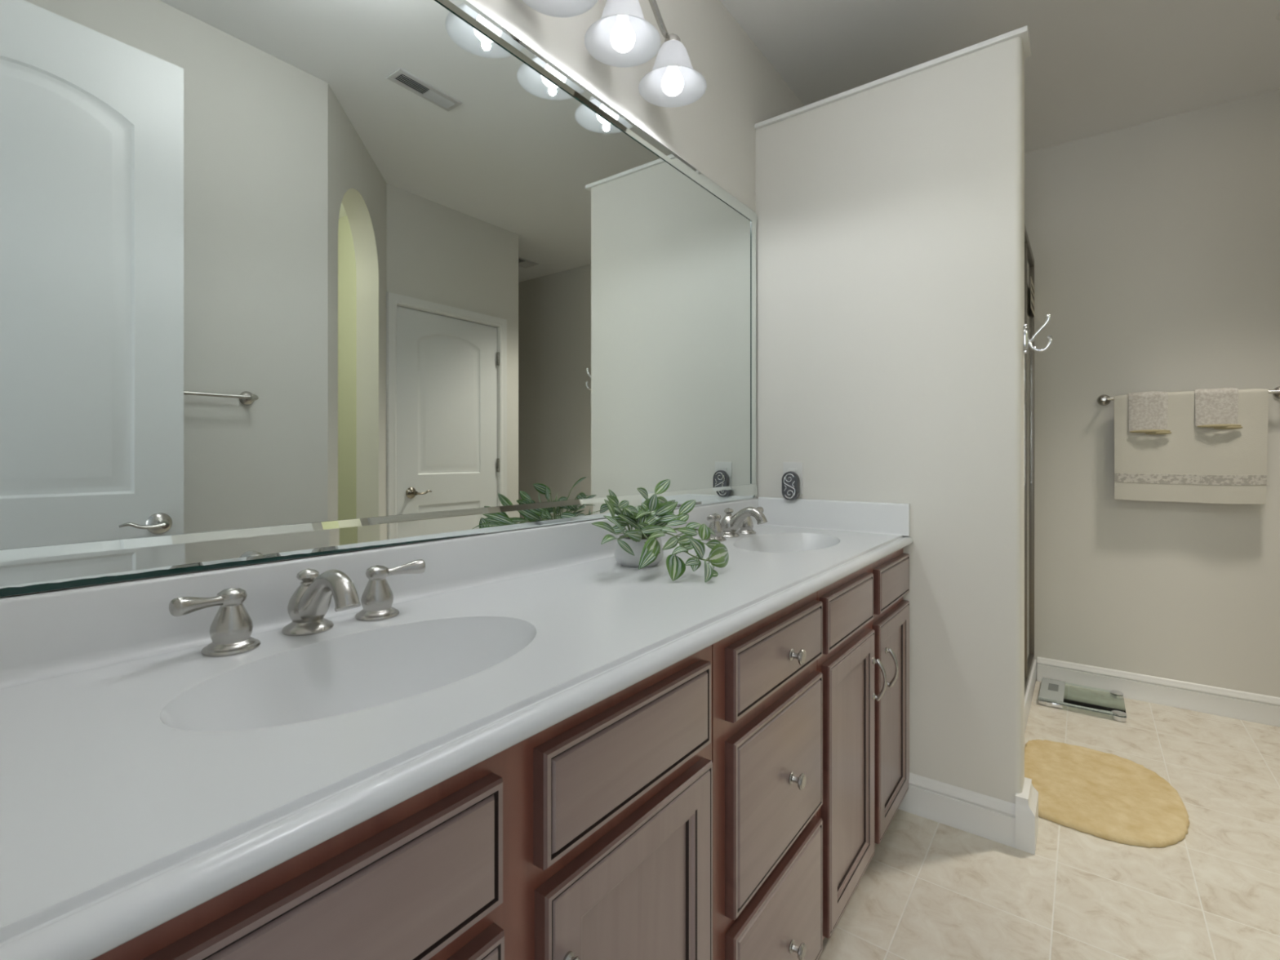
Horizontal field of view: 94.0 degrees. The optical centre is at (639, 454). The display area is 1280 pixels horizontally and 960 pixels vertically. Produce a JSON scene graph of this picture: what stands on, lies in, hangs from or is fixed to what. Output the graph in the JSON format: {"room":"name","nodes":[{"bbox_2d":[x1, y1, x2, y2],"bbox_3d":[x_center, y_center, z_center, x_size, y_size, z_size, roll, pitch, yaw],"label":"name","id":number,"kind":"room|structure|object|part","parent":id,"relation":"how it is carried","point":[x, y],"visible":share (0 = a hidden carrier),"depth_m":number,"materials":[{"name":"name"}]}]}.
{"room":"bathroom","nodes":[
{"label":"bathroom","id":0,"kind":"room"},
{"bbox_2d":[0,0,804,597],"bbox_3d":[0.243,-0.204,2.100,0.100,2.730,3.925,0,0,37],"label":"wall","id":1,"kind":"structure","parent":0,"point":[715,134],"depth_m":1.93,"materials":[{"name":"white paint"}]},
{"bbox_2d":[0,0,757,596],"bbox_3d":[-0.167,-0.378,1.457,0.011,1.083,2.034,0,0,37],"label":"wall mirror","id":2,"kind":"object","parent":1,"relation":"attached to","point":[279,280],"visible":1,"depth_m":1.00,"materials":[{"name":"silver mirror"}]},
{"bbox_2d":[0,497,759,688],"bbox_3d":[-0.176,0.214,1.426,0.033,0.097,2.111,0,0,37],"label":"backsplash","id":3,"kind":"structure","parent":1,"relation":"attached to","point":[43,635],"depth_m":0.86,"materials":[{"name":"white stone"}]},
{"bbox_2d":[522,0,706,107],"bbox_3d":[-0.054,-1.143,1.438,0.214,0.349,0.619,0,0,37],"label":"vanity light","id":4,"kind":"object","parent":1,"relation":"attached to","point":[622,37],"visible":1,"depth_m":1.49,"materials":[{"name":"white glass"}]},
{"bbox_3d":[-0.173,-1.043,1.255,0.183,0.113,0.183,0,0,37],"label":"lamp shade","id":5,"kind":"part","parent":4,"relation":"part of","materials":[{"name":"white glass"}]},
{"bbox_3d":[-0.041,-1.043,1.429,0.183,0.113,0.183,0,0,37],"label":"lamp shade","id":6,"kind":"part","parent":4,"relation":"part of","materials":[{"name":"white glass"}]},
{"bbox_3d":[-0.041,-1.026,1.429,0.060,0.115,0.060,0,0,37],"label":"bulb","id":7,"kind":"part","parent":4,"relation":"part of","materials":[{"name":"white glass"}]},
{"bbox_3d":[-0.048,-1.187,1.433,0.028,0.138,0.490,0,0,37],"label":"arm","id":8,"kind":"part","parent":4,"relation":"part of","materials":[{"name":"silver metal"}]},
{"bbox_2d":[664,33,680,42],"bbox_3d":[0.088,-1.108,1.605,0.043,0.046,0.043,0,0,37],"label":"socket","id":9,"kind":"object","parent":4,"relation":"attached to","point":[672,37],"depth_m":1.59,"materials":[{"name":"silver metal"}]},
{"bbox_3d":[0.088,-1.043,1.605,0.183,0.113,0.183,0,0,37],"label":"lamp shade","id":10,"kind":"part","parent":4,"relation":"part of","materials":[{"name":"white glass"}]},
{"bbox_3d":[0.088,-1.026,1.605,0.060,0.115,0.060,0,0,37],"label":"bulb","id":11,"kind":"part","parent":4,"relation":"part of","materials":[{"name":"white glass"}]},
{"bbox_2d":[755,36,1024,848],"bbox_3d":[0.816,-0.042,2.066,0.860,2.405,0.137,0,0,37],"label":"wall","id":12,"kind":"structure","parent":0,"point":[891,221],"depth_m":1.92,"materials":[{"name":"white paint"}]},
{"bbox_2d":[782,462,802,493],"bbox_3d":[0.560,0.085,2.191,0.074,0.116,0.008,0,0,37],"label":"wall outlet","id":13,"kind":"object","parent":12,"relation":"attached to","point":[797,467],"visible":0.41,"depth_m":2.18,"materials":[{"name":"white plastic"}]},
{"bbox_2d":[782,471,799,500],"bbox_3d":[0.550,0.113,2.177,0.064,0.106,0.027,0,0,37],"label":"plug","id":14,"kind":"object","parent":13,"relation":"attached to","point":[790,480],"visible":1,"depth_m":2.17,"materials":[{"name":"grey metal"}]},
{"bbox_2d":[787,468,796,473],"bbox_3d":[0.559,0.085,2.189,0.034,0.069,0.004,0,0,37],"label":"socket","id":15,"kind":"object","parent":13,"relation":"attached to","point":[788,469],"depth_m":2.19,"materials":[{"name":"white plastic"}]},
{"bbox_2d":[755,25,1031,129],"bbox_3d":[0.829,-1.252,2.068,0.875,0.017,0.142,0,0,37],"label":"trim","id":16,"kind":"structure","parent":12,"relation":"on","point":[1023,32],"depth_m":1.94,"materials":[{"name":"white paint"}]},
{"bbox_2d":[1015,777,1038,854],"bbox_3d":[1.161,1.085,1.820,0.082,0.153,0.158,0,0,37],"label":"trim","id":17,"kind":"structure","parent":12,"relation":"attached to","point":[1026,802],"depth_m":1.75,"materials":[{"name":"white paint"}]},
{"bbox_2d":[1022,314,1052,353],"bbox_3d":[1.196,-0.363,1.794,0.073,0.112,0.026,0,0,37],"label":"robe hook","id":18,"kind":"object","parent":12,"relation":"attached to","point":[1027,342],"visible":1,"depth_m":1.80,"materials":[{"name":"silver metal"}]},
{"bbox_3d":[1.172,-0.353,1.812,0.014,0.091,0.026,0,0,37],"label":"mounting plate","id":19,"kind":"part","parent":18,"relation":"part of","materials":[{"name":"silver metal"}]},
{"bbox_2d":[720,0,1279,153],"bbox_3d":[1.725,-1.609,0.993,3.800,0.080,3.925,0,0,37],"label":"ceiling","id":20,"kind":"structure","parent":0,"point":[1093,68],"depth_m":2.29,"materials":[{"name":"white paint"}]},
{"bbox_2d":[817,680,1279,959],"bbox_3d":[1.227,1.201,0.326,3.800,0.080,5.590,0,0,37],"label":"floor","id":21,"kind":"structure","parent":0,"point":[930,890],"depth_m":1.64,"materials":[{"name":"tile"}]},
{"bbox_2d":[92,644,712,959],"bbox_3d":[-0.328,0.725,0.758,0.583,0.871,0.854,0,0,37],"label":"vanity cabinet","id":22,"kind":"object","parent":21,"relation":"on","point":[589,836],"visible":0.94,"depth_m":0.64,"materials":[{"name":"brown wood"}]},
{"bbox_3d":[-0.247,0.383,0.455,0.021,0.124,0.354,0,0,37],"label":"false drawer","id":23,"kind":"part","parent":22,"relation":"part of","materials":[{"name":"brown wood"}]},
{"bbox_2d":[0,497,913,959],"bbox_3d":[0.036,0.281,1.268,0.561,0.242,2.111,0,0,37],"label":"countertop","id":24,"kind":"structure","parent":22,"relation":"on","point":[146,777],"depth_m":0.70,"materials":[{"name":"white stone"}]},
{"bbox_2d":[168,559,425,657],"bbox_3d":[-0.460,0.213,0.869,0.168,0.099,0.354,0,0,37],"label":"faucet","id":25,"kind":"object","parent":24,"relation":"on","point":[231,628],"visible":1,"depth_m":0.85,"materials":[{"name":"silver metal"}]},
{"bbox_3d":[-0.567,0.190,0.770,0.023,0.024,0.068,0,0,19],"label":"lever","id":26,"kind":"part","parent":25,"relation":"part of","materials":[{"name":"silver metal"}]},
{"bbox_3d":[-0.554,0.222,0.809,0.067,0.083,0.067,0,0,37],"label":"handle","id":27,"kind":"part","parent":25,"relation":"part of","materials":[{"name":"silver metal"}]},
{"bbox_3d":[-0.500,0.229,0.899,0.069,0.068,0.069,0,0,37],"label":"spout","id":28,"kind":"part","parent":25,"relation":"part of","materials":[{"name":"silver metal"}]},
{"bbox_3d":[-0.500,0.187,0.899,0.031,0.032,0.031,0,0,37],"label":"lift rod knob","id":29,"kind":"part","parent":25,"relation":"part of","materials":[{"name":"silver metal"}]},
{"bbox_3d":[-0.452,0.209,0.863,0.147,0.091,0.043,0,0,37],"label":"spout","id":30,"kind":"part","parent":25,"relation":"part of","materials":[{"name":"silver metal"}]},
{"bbox_3d":[-0.429,0.222,0.976,0.067,0.083,0.067,0,0,37],"label":"handle","id":31,"kind":"part","parent":25,"relation":"part of","materials":[{"name":"silver metal"}]},
{"bbox_3d":[-0.395,0.190,1.000,0.068,0.024,0.023,0,0,-35],"label":"lever","id":32,"kind":"part","parent":25,"relation":"part of","materials":[{"name":"silver metal"}]},
{"bbox_2d":[591,479,728,582],"bbox_3d":[0.062,0.163,1.409,0.290,0.200,0.411,0,0,6],"label":"potted plant","id":33,"kind":"object","parent":24,"relation":"on","point":[640,548],"visible":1,"depth_m":1.37,"materials":[{"name":"green plant"}]},
{"bbox_3d":[-0.003,0.230,1.437,0.118,0.066,0.118,0,0,37],"label":"pot","id":34,"kind":"part","parent":33,"relation":"part of","materials":[{"name":"white ceramic"}]},
{"bbox_2d":[704,506,767,542],"bbox_3d":[0.326,0.213,1.898,0.168,0.099,0.354,0,0,37],"label":"faucet","id":35,"kind":"object","parent":24,"relation":"on","point":[730,524],"visible":0.97,"depth_m":1.89,"materials":[{"name":"silver metal"}]},
{"bbox_3d":[0.219,0.190,1.799,0.023,0.024,0.068,0,0,19],"label":"lever","id":36,"kind":"part","parent":35,"relation":"part of","materials":[{"name":"silver metal"}]},
{"bbox_3d":[0.232,0.222,1.839,0.067,0.083,0.067,0,0,37],"label":"handle","id":37,"kind":"part","parent":35,"relation":"part of","materials":[{"name":"silver metal"}]},
{"bbox_3d":[0.286,0.187,1.928,0.031,0.032,0.031,0,0,37],"label":"lift rod knob","id":38,"kind":"part","parent":35,"relation":"part of","materials":[{"name":"silver metal"}]},
{"bbox_3d":[0.286,0.229,1.928,0.069,0.068,0.069,0,0,37],"label":"spout","id":39,"kind":"part","parent":35,"relation":"part of","materials":[{"name":"silver metal"}]},
{"bbox_3d":[0.357,0.222,2.005,0.067,0.083,0.067,0,0,37],"label":"handle","id":40,"kind":"part","parent":35,"relation":"part of","materials":[{"name":"silver metal"}]},
{"bbox_3d":[0.334,0.209,1.892,0.147,0.091,0.043,0,0,37],"label":"spout","id":41,"kind":"part","parent":35,"relation":"part of","materials":[{"name":"silver metal"}]},
{"bbox_3d":[0.391,0.190,2.029,0.068,0.024,0.023,0,0,-35],"label":"lever","id":42,"kind":"part","parent":35,"relation":"part of","materials":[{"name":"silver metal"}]},
{"bbox_3d":[-0.247,0.781,0.456,0.020,0.615,0.356,0,0,37],"label":"cabinet door","id":43,"kind":"part","parent":22,"relation":"part of","materials":[{"name":"brown wood"}]},
{"bbox_3d":[-0.066,0.608,0.651,0.035,0.114,0.017,0,0,37],"label":"door pull","id":44,"kind":"part","parent":22,"relation":"part of","materials":[{"name":"silver metal"}]},
{"bbox_3d":[-0.002,0.382,0.783,0.021,0.126,0.353,0,0,37],"label":"false drawer","id":45,"kind":"part","parent":22,"relation":"part of","materials":[{"name":"brown wood"}]},
{"bbox_3d":[0.000,0.781,0.786,0.020,0.615,0.356,0,0,37],"label":"cabinet door","id":46,"kind":"part","parent":22,"relation":"part of","materials":[{"name":"brown wood"}]},
{"bbox_2d":[711,591,822,959],"bbox_3d":[0.065,0.725,1.290,0.575,0.871,0.465,0,0,37],"label":"vanity cabinet","id":47,"kind":"object","parent":21,"relation":"on","point":[767,684],"visible":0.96,"depth_m":1.09,"materials":[{"name":"brown wood"}]},
{"bbox_3d":[0.272,0.942,1.150,0.021,0.290,0.408,0,0,37],"label":"drawer","id":48,"kind":"part","parent":47,"relation":"part of","materials":[{"name":"brown wood"}]},
{"bbox_3d":[0.272,0.622,1.150,0.021,0.290,0.408,0,0,37],"label":"drawer","id":49,"kind":"part","parent":47,"relation":"part of","materials":[{"name":"brown wood"}]},
{"bbox_3d":[0.272,0.382,1.150,0.021,0.121,0.408,0,0,37],"label":"drawer","id":50,"kind":"part","parent":47,"relation":"part of","materials":[{"name":"brown wood"}]},
{"bbox_3d":[0.305,0.957,1.154,0.027,0.030,0.030,0,0,37],"label":"knob","id":51,"kind":"part","parent":47,"relation":"part of","materials":[{"name":"silver metal"}]},
{"bbox_3d":[0.305,0.629,1.154,0.027,0.030,0.030,0,0,37],"label":"knob","id":52,"kind":"part","parent":47,"relation":"part of","materials":[{"name":"silver metal"}]},
{"bbox_3d":[0.305,0.389,1.154,0.027,0.030,0.030,0,0,37],"label":"knob","id":53,"kind":"part","parent":47,"relation":"part of","materials":[{"name":"silver metal"}]},
{"bbox_2d":[817,547,909,939],"bbox_3d":[0.442,0.725,1.789,0.583,0.871,0.784,0,0,37],"label":"vanity cabinet","id":54,"kind":"object","parent":21,"relation":"on","point":[864,664],"visible":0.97,"depth_m":1.56,"materials":[{"name":"brown wood"}]},
{"bbox_3d":[0.520,0.384,1.482,0.021,0.126,0.358,0,0,37],"label":"false drawer","id":55,"kind":"part","parent":54,"relation":"part of","materials":[{"name":"brown wood"}]},
{"bbox_3d":[0.526,0.783,1.492,0.020,0.612,0.360,0,0,37],"label":"cabinet door","id":56,"kind":"part","parent":54,"relation":"part of","materials":[{"name":"brown wood"}]},
{"bbox_3d":[0.644,0.605,1.603,0.035,0.114,0.017,0,0,37],"label":"door pull","id":57,"kind":"part","parent":54,"relation":"part of","materials":[{"name":"silver metal"}]},
{"bbox_3d":[0.770,0.386,1.817,0.021,0.126,0.348,0,0,37],"label":"false drawer","id":58,"kind":"part","parent":54,"relation":"part of","materials":[{"name":"brown wood"}]},
{"bbox_3d":[0.768,0.783,1.814,0.020,0.612,0.354,0,0,37],"label":"cabinet door","id":59,"kind":"part","parent":54,"relation":"part of","materials":[{"name":"brown wood"}]},
{"bbox_3d":[0.719,0.609,1.703,0.035,0.114,0.017,0,0,37],"label":"door pull","id":60,"kind":"part","parent":54,"relation":"part of","materials":[{"name":"silver metal"}]},
{"bbox_2d":[1024,224,1036,733],"bbox_3d":[1.280,0.078,2.727,0.809,2.164,1.476,0,0,37],"label":"shower enclosure","id":61,"kind":"object","parent":21,"relation":"on","point":[1030,663],"visible":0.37,"depth_m":2.89,"materials":[{"name":"silver metal"}]},
{"bbox_3d":[1.889,0.026,2.907,0.006,1.988,0.390,0,0,37],"label":"glass panel","id":62,"kind":"part","parent":61,"relation":"part of","materials":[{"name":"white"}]},
{"bbox_2d":[1031,285,1034,311],"bbox_3d":[1.950,-0.780,2.962,0.001,0.099,0.180,0,0,37],"label":"print","id":63,"kind":"object","parent":61,"relation":"attached to","point":[1033,288],"depth_m":2.98,"materials":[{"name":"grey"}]},
{"bbox_2d":[1037,677,1127,721],"bbox_3d":[2.075,1.143,2.806,0.322,0.035,0.334,0,0,37],"label":"bathroom scale","id":64,"kind":"object","parent":21,"relation":"on","point":[1052,693],"visible":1,"depth_m":2.78,"materials":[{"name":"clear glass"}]},
{"bbox_2d":[1024,739,1189,847],"bbox_3d":[1.582,1.150,2.063,0.462,0.021,0.638,0,0,37],"label":"bath rug","id":65,"kind":"object","parent":21,"relation":"on","point":[1110,797],"visible":0.85,"depth_m":1.99,"materials":[{"name":"yellow fabric"}]},
{"bbox_2d":[1024,88,1279,697],"bbox_3d":[2.909,-0.204,2.495,3.700,2.730,0.100,0,0,37],"label":"wall","id":66,"kind":"structure","parent":0,"point":[1155,245],"depth_m":2.81,"materials":[{"name":"white paint"}]},
{"bbox_2d":[1036,657,1279,727],"bbox_3d":[3.159,1.101,2.234,2.788,0.121,0.019,0,0,37],"label":"baseboard","id":67,"kind":"structure","parent":66,"relation":"attached to","point":[1220,701],"depth_m":2.76,"materials":[{"name":"white paint"}]},
{"bbox_2d":[1097,386,1279,405],"bbox_3d":[2.484,-0.267,2.706,0.654,0.054,0.071,0,0,37],"label":"towel bar","id":68,"kind":"object","parent":66,"relation":"attached to","point":[1103,400],"visible":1,"depth_m":2.85,"materials":[{"name":"silver metal"}]},
{"bbox_3d":[2.244,-0.267,2.885,0.054,0.054,0.071,0,0,37],"label":"post","id":69,"kind":"part","parent":68,"relation":"part of","materials":[{"name":"silver metal"}]},
{"bbox_3d":[2.469,-0.267,2.686,0.632,0.018,0.018,0,0,37],"label":"rail","id":70,"kind":"part","parent":68,"relation":"part of","materials":[{"name":"silver metal"}]},
{"bbox_2d":[1114,388,1268,504],"bbox_3d":[2.460,-0.036,2.686,0.512,0.499,0.044,0,0,37],"label":"bath towel","id":71,"kind":"object","parent":68,"relation":"hanging from","point":[1193,464],"visible":0.88,"depth_m":2.67,"materials":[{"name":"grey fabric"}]},
{"bbox_2d":[1128,391,1171,434],"bbox_3d":[2.352,-0.194,2.756,0.150,0.201,0.078,0,0,37],"label":"washcloth","id":72,"kind":"object","parent":71,"relation":"on","point":[1147,411],"visible":0.99,"depth_m":2.75,"materials":[{"name":"fabric"}]},
{"bbox_2d":[1194,387,1242,429],"bbox_3d":[2.535,-0.203,2.619,0.148,0.183,0.078,0,0,37],"label":"washcloth","id":73,"kind":"object","parent":71,"relation":"on","point":[1215,408],"visible":0.98,"depth_m":2.61,"materials":[{"name":"fabric"}]},
{"bbox_3d":[2.724,-0.267,2.526,0.054,0.054,0.071,0,0,37],"label":"post","id":74,"kind":"part","parent":68,"relation":"part of","materials":[{"name":"silver metal"}]}
]}

